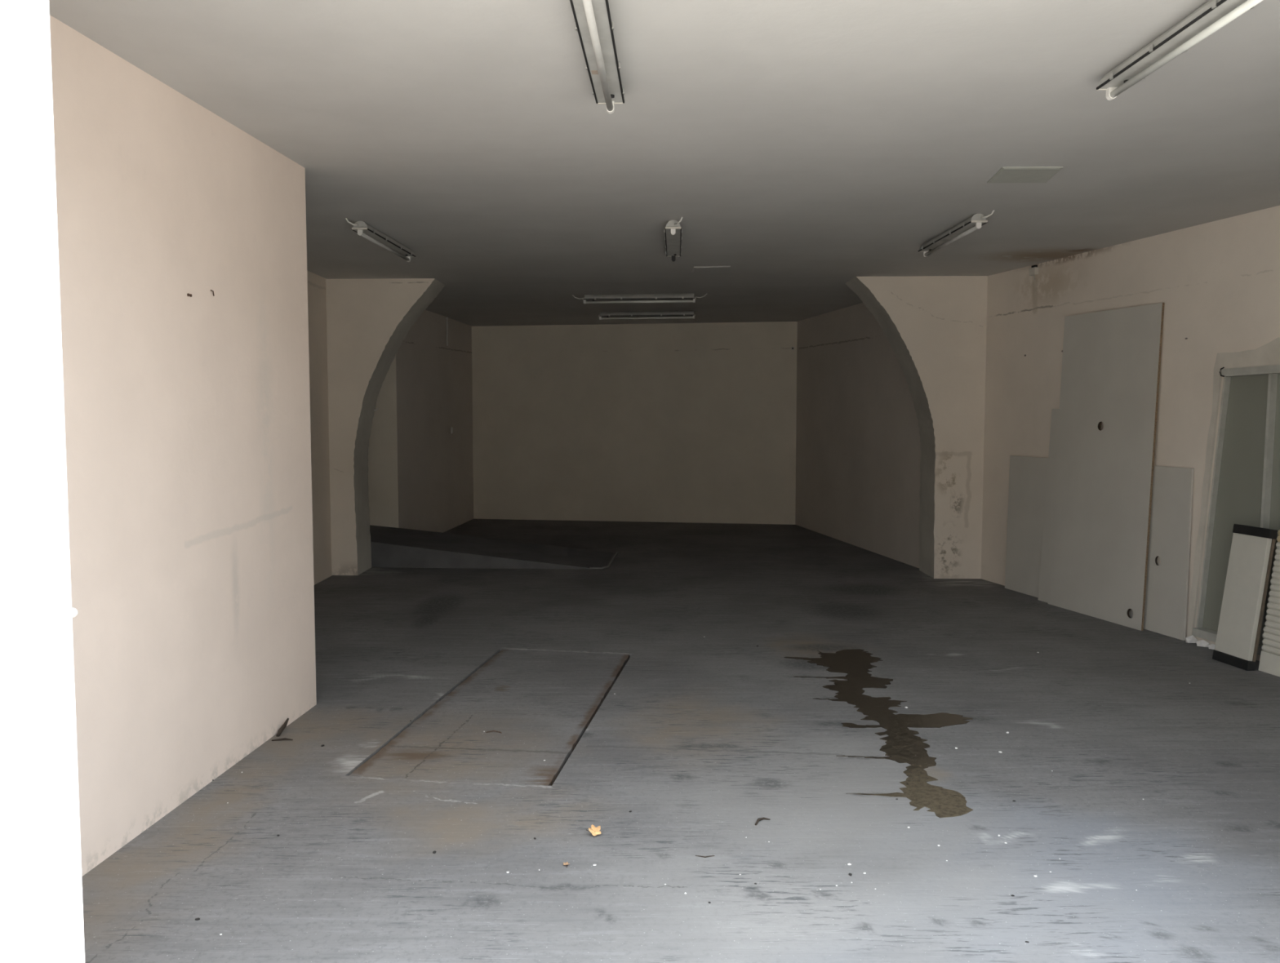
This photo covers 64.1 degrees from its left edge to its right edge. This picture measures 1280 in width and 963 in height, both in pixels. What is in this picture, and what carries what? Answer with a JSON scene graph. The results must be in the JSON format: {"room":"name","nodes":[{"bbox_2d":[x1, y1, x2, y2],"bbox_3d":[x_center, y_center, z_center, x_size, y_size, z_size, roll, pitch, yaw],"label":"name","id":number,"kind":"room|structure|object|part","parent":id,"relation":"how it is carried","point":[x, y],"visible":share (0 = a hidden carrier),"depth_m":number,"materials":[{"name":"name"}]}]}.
{"room":"empty garage","nodes":[
{"label":"empty garage","id":0,"kind":"room"},
{"bbox_2d":[0,0,84,962],"bbox_3d":[-4.396,-0.213,2.441,6.208,3.300,0.300,0,4,0],"label":"wall","id":1,"kind":"structure","parent":0,"point":[42,905],"depth_m":2.31,"materials":[{"name":"white paint"}]},
{"bbox_2d":[61,607,78,617],"bbox_3d":[-1.298,0.299,2.330,0.032,0.024,0.024,0,4,0],"label":"stud","id":2,"kind":"object","parent":1,"relation":"attached to","point":[65,613],"visible":1,"depth_m":2.32,"materials":[{"name":"white plastic"}]},
{"bbox_2d":[49,14,316,876],"bbox_3d":[-2.400,-0.123,4.081,1.240,2.900,2.960,0,4,0],"label":"wall","id":3,"kind":"structure","parent":0,"point":[187,419],"depth_m":4.13,"materials":[{"name":"beige paint"}]},
{"bbox_2d":[306,270,331,585],"bbox_3d":[-3.160,-0.351,7.493,0.280,2.900,5.000,0,4,0],"label":"wall","id":4,"kind":"structure","parent":0,"point":[317,295],"depth_m":9.67,"materials":[{"name":"beige paint"}]},
{"bbox_2d":[368,355,398,528],"bbox_3d":[-3.906,-0.654,12.029,2.202,2.900,0.231,0,4,4],"label":"wall","id":5,"kind":"structure","parent":0,"point":[383,486],"depth_m":11.88,"materials":[{"name":"beige paint"}]},
{"bbox_2d":[325,278,444,575],"bbox_3d":[-2.643,-0.536,10.263,1.315,2.900,0.566,0,4,0],"label":"wall","id":6,"kind":"structure","parent":0,"point":[368,321],"depth_m":10.00,"materials":[{"name":"paint"}]},
{"bbox_2d":[395,310,473,533],"bbox_3d":[-2.737,-0.770,13.759,0.425,2.900,3.840,0,4,0],"label":"wall","id":7,"kind":"structure","parent":0,"point":[433,379],"depth_m":13.35,"materials":[{"name":"paint"}]},
{"bbox_2d":[445,316,448,346],"bbox_3d":[-2.607,-2.029,13.815,0.026,0.385,0.026,2,4,22],"label":"conduit","id":8,"kind":"object","parent":7,"relation":"attached to","point":[446,318],"visible":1,"depth_m":13.81,"materials":[{"name":"white plastic"}]},
{"bbox_2d":[471,321,797,524],"bbox_3d":[-0.111,-0.876,15.350,5.004,2.900,0.661,1,4,10],"label":"wall","id":9,"kind":"structure","parent":0,"point":[695,423],"depth_m":15.01,"materials":[{"name":"beige paint"}]},
{"bbox_2d":[48,0,1279,326],"bbox_3d":[-0.300,-2.039,9.134,11.800,0.250,13.900,0,4,0],"label":"ceiling","id":10,"kind":"structure","parent":0,"point":[803,148],"depth_m":4.64,"materials":[{"name":"white paint"}]},
{"bbox_2d":[345,217,415,262],"bbox_3d":[-1.873,-1.755,7.482,0.127,0.102,1.332,0,4,3],"label":"fluorescent light","id":11,"kind":"object","parent":10,"relation":"attached to","point":[362,228],"visible":1,"depth_m":7.34,"materials":[{"name":"white metal"}]},
{"bbox_2d":[569,0,624,114],"bbox_3d":[-0.140,-1.487,3.494,0.124,0.098,1.236,0,4,2],"label":"fluorescent light","id":12,"kind":"object","parent":10,"relation":"attached to","point":[594,26],"visible":1,"depth_m":3.48,"materials":[{"name":"white metal"}]},
{"bbox_2d":[572,293,706,303],"bbox_3d":[-0.007,-2.003,11.191,1.487,0.102,0.124,0,4,5],"label":"fluorescent light","id":13,"kind":"object","parent":10,"relation":"attached to","point":[630,298],"visible":1,"depth_m":11.16,"materials":[{"name":"white metal"}]},
{"bbox_2d":[598,311,695,319],"bbox_3d":[0.090,-2.130,13.107,1.236,0.098,0.124,0,4,6],"label":"fluorescent light","id":14,"kind":"object","parent":10,"relation":"attached to","point":[660,314],"visible":1,"depth_m":13.08,"materials":[{"name":"white metal"}]},
{"bbox_2d":[664,217,682,261],"bbox_3d":[0.244,-1.753,7.452,0.126,0.102,1.332,0,4,2],"label":"fluorescent light","id":15,"kind":"object","parent":10,"relation":"attached to","point":[673,230],"visible":1,"depth_m":7.30,"materials":[{"name":"white metal"}]},
{"bbox_2d":[691,266,730,271],"bbox_3d":[0.637,-1.915,9.218,0.375,0.009,0.296,1,4,9],"label":"access panel","id":16,"kind":"object","parent":10,"relation":"attached to","point":[708,268],"visible":1,"depth_m":9.17,"materials":[{"name":"white paint"}]},
{"bbox_2d":[918,209,994,257],"bbox_3d":[2.207,-1.738,7.222,0.126,0.102,1.332,0,4,0],"label":"fluorescent light","id":17,"kind":"object","parent":10,"relation":"attached to","point":[975,222],"visible":1,"depth_m":7.08,"materials":[{"name":"white metal"}]},
{"bbox_2d":[986,166,1062,182],"bbox_3d":[2.100,-1.671,5.581,0.370,0.009,0.360,0,4,0],"label":"access panel","id":18,"kind":"object","parent":10,"relation":"attached to","point":[1006,174],"visible":1,"depth_m":5.55,"materials":[{"name":"white paint"}]},
{"bbox_2d":[1096,0,1262,100],"bbox_3d":[1.815,-1.475,3.319,0.124,0.098,1.236,0,4,-1],"label":"fluorescent light","id":19,"kind":"object","parent":10,"relation":"attached to","point":[1214,15],"visible":1,"depth_m":3.42,"materials":[{"name":"white metal"}]},
{"bbox_2d":[81,519,1279,962],"bbox_3d":[-0.300,1.104,9.345,11.800,0.250,13.900,0,4,0],"label":"floor","id":20,"kind":"structure","parent":0,"point":[702,739],"depth_m":4.29,"materials":[{"name":"grey paint"}]},
{"bbox_2d":[275,718,288,737],"bbox_3d":[-1.796,1.234,5.125,0.028,0.062,0.126,0,4,4],"label":"twig","id":21,"kind":"object","parent":20,"relation":"on","point":[283,726],"visible":1,"depth_m":5.12,"materials":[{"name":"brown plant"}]},
{"bbox_2d":[271,737,293,741],"bbox_3d":[-1.751,1.263,5.007,0.101,0.010,0.017,0,4,-6],"label":"twig","id":22,"kind":"object","parent":20,"relation":"on","point":[282,739],"visible":1,"depth_m":5.00,"materials":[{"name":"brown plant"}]},
{"bbox_2d":[349,649,629,786],"bbox_3d":[-0.673,1.250,5.677,0.904,0.066,2.452,1,4,8],"label":"floor hatch","id":23,"kind":"object","parent":20,"relation":"on","point":[531,708],"visible":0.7,"depth_m":5.28,"materials":[{"name":"grey paint"}]},
{"bbox_2d":[369,524,617,569],"bbox_3d":[-2.602,0.623,11.249,4.661,0.464,1.370,0,4,3],"label":"ramp","id":24,"kind":"object","parent":20,"relation":"on","point":[391,547],"visible":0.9,"depth_m":10.75,"materials":[{"name":"paint"}]},
{"bbox_2d":[586,824,600,835],"bbox_3d":[-0.172,1.322,3.877,0.054,0.028,0.045,-2,4,-26],"label":"dry leaf","id":25,"kind":"object","parent":20,"relation":"on","point":[595,831],"visible":1,"depth_m":3.88,"materials":[{"name":"yellow plant"}]},
{"bbox_2d":[755,817,769,826],"bbox_3d":[0.473,1.330,4.007,0.083,0.011,0.029,-3,5,-41],"label":"twig","id":26,"kind":"object","parent":20,"relation":"on","point":[763,818],"visible":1,"depth_m":4.01,"materials":[{"name":"brown wood"}]},
{"bbox_2d":[783,648,973,817],"bbox_3d":[1.306,1.235,5.494,0.877,0.002,2.898,0,4,0],"label":"puddle","id":27,"kind":"object","parent":20,"relation":"on","point":[902,746],"visible":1,"depth_m":5.26,"materials":[{"name":"liquid"}]},
{"bbox_2d":[1038,408,1101,603],"bbox_3d":[3.536,0.220,8.427,0.102,1.639,0.621,-1,4,-13],"label":"board","id":28,"kind":"object","parent":20,"relation":"on","point":[1043,589],"visible":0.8,"depth_m":8.67,"materials":[{"name":"white laminate"}]},
{"bbox_3d":[3.536,0.220,8.427,0.016,1.640,0.620,2,3,-13],"label":"panel","id":29,"kind":"part","parent":28,"relation":"part of","materials":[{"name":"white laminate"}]},
{"bbox_2d":[1004,455,1194,640],"bbox_3d":[3.607,0.443,8.257,0.017,1.215,2.225,0,4,-13],"label":"board","id":30,"kind":"object","parent":20,"relation":"on","point":[1170,532],"visible":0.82,"depth_m":7.49,"materials":[{"name":"white laminate"}]},
{"bbox_2d":[1048,302,1164,631],"bbox_3d":[3.613,-0.133,7.997,0.107,2.399,1.101,-1,4,-14],"label":"board","id":31,"kind":"object","parent":20,"relation":"on","point":[1111,359],"visible":1,"depth_m":7.93,"materials":[{"name":"white laminate"}]},
{"bbox_2d":[1185,635,1197,643],"bbox_3d":[3.848,1.098,7.129,0.089,0.058,0.064,-2,4,-22],"label":"lump","id":32,"kind":"object","parent":20,"relation":"on","point":[1191,639],"visible":0.97,"depth_m":7.11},
{"bbox_2d":[1195,640,1209,647],"bbox_3d":[3.872,1.111,7.025,0.092,0.046,0.055,3,5,36],"label":"lump","id":33,"kind":"object","parent":20,"relation":"on","point":[1202,643],"visible":0.97,"depth_m":7.01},
{"bbox_2d":[1208,644,1215,649],"bbox_3d":[3.890,1.120,6.937,0.059,0.038,0.047,1,4,9],"label":"lump","id":34,"kind":"object","parent":20,"relation":"on","point":[1211,646],"visible":0.69,"depth_m":6.93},
{"bbox_2d":[1212,524,1277,671],"bbox_3d":[3.837,0.729,6.492,0.171,0.891,0.318,-1,4,-8],"label":"panel","id":35,"kind":"object","parent":20,"relation":"on","point":[1251,551],"visible":1,"depth_m":6.46,"materials":[{"name":"white plastic"}]},
{"bbox_2d":[795,302,920,568],"bbox_3d":[2.759,-0.692,12.601,0.780,2.900,4.620,0,4,-4],"label":"wall","id":36,"kind":"structure","parent":0,"point":[858,451],"depth_m":12.27,"materials":[{"name":"paint"}]},
{"bbox_2d":[845,275,987,578],"bbox_3d":[2.700,-0.524,10.078,1.280,2.900,0.564,0,4,0],"label":"wall","id":37,"kind":"structure","parent":0,"point":[935,326],"depth_m":9.80,"materials":[{"name":"paint"}]},
{"bbox_2d":[981,205,1279,661],"bbox_3d":[4.186,-0.264,6.202,0.220,2.900,7.420,-1,4,-12],"label":"wall","id":38,"kind":"structure","parent":0,"point":[1217,282],"depth_m":7.47,"materials":[{"name":"beige paint"}]},
{"bbox_2d":[1029,265,1038,279],"bbox_3d":[3.444,-1.827,8.941,0.039,0.127,0.090,-1,4,-12],"label":"junction box","id":39,"kind":"object","parent":38,"relation":"attached to","point":[1033,270],"visible":1,"depth_m":8.92,"materials":[{"name":"white plastic"}]},
{"bbox_2d":[1186,337,1279,655],"bbox_3d":[4.150,0.159,6.054,0.124,2.075,2.291,-1,4,-12],"label":"window","id":40,"kind":"structure","parent":38,"relation":"in","point":[1246,486],"depth_m":6.83,"materials":[{"name":"grey glass"}]},
{"bbox_3d":[3.962,0.158,7.036,0.080,1.855,0.193,-1,4,-12],"label":"frame","id":41,"kind":"part","parent":40,"relation":"part of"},
{"bbox_3d":[4.159,1.124,6.087,0.120,0.055,2.225,-1,4,-12],"label":"sill","id":42,"kind":"part","parent":40,"relation":"part of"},
{"bbox_3d":[4.003,0.168,6.854,0.007,1.750,0.543,-1,4,-12],"label":"pane","id":43,"kind":"part","parent":40,"relation":"part of","materials":[{"name":"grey glass"}]},
{"bbox_3d":[4.176,-0.681,5.882,0.102,0.085,2.055,-1,4,-12],"label":"rail","id":44,"kind":"part","parent":40,"relation":"part of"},
{"bbox_2d":[1258,529,1279,676],"bbox_3d":[4.027,0.774,5.821,0.121,0.881,1.104,-1,4,-12],"label":"roller shutter","id":45,"kind":"object","parent":40,"relation":"attached to","point":[1269,663],"visible":1,"depth_m":6.31,"materials":[{"name":"white paint"}]},
{"bbox_3d":[3.983,1.152,5.835,0.016,0.125,1.100,6,2,-12],"label":"rail","id":46,"kind":"part","parent":45,"relation":"part of","materials":[{"name":"white metal"}]},
{"bbox_3d":[4.236,0.226,5.771,0.007,1.780,1.694,-1,4,-12],"label":"pane","id":47,"kind":"part","parent":40,"relation":"part of","materials":[{"name":"grey glass"}]}
]}

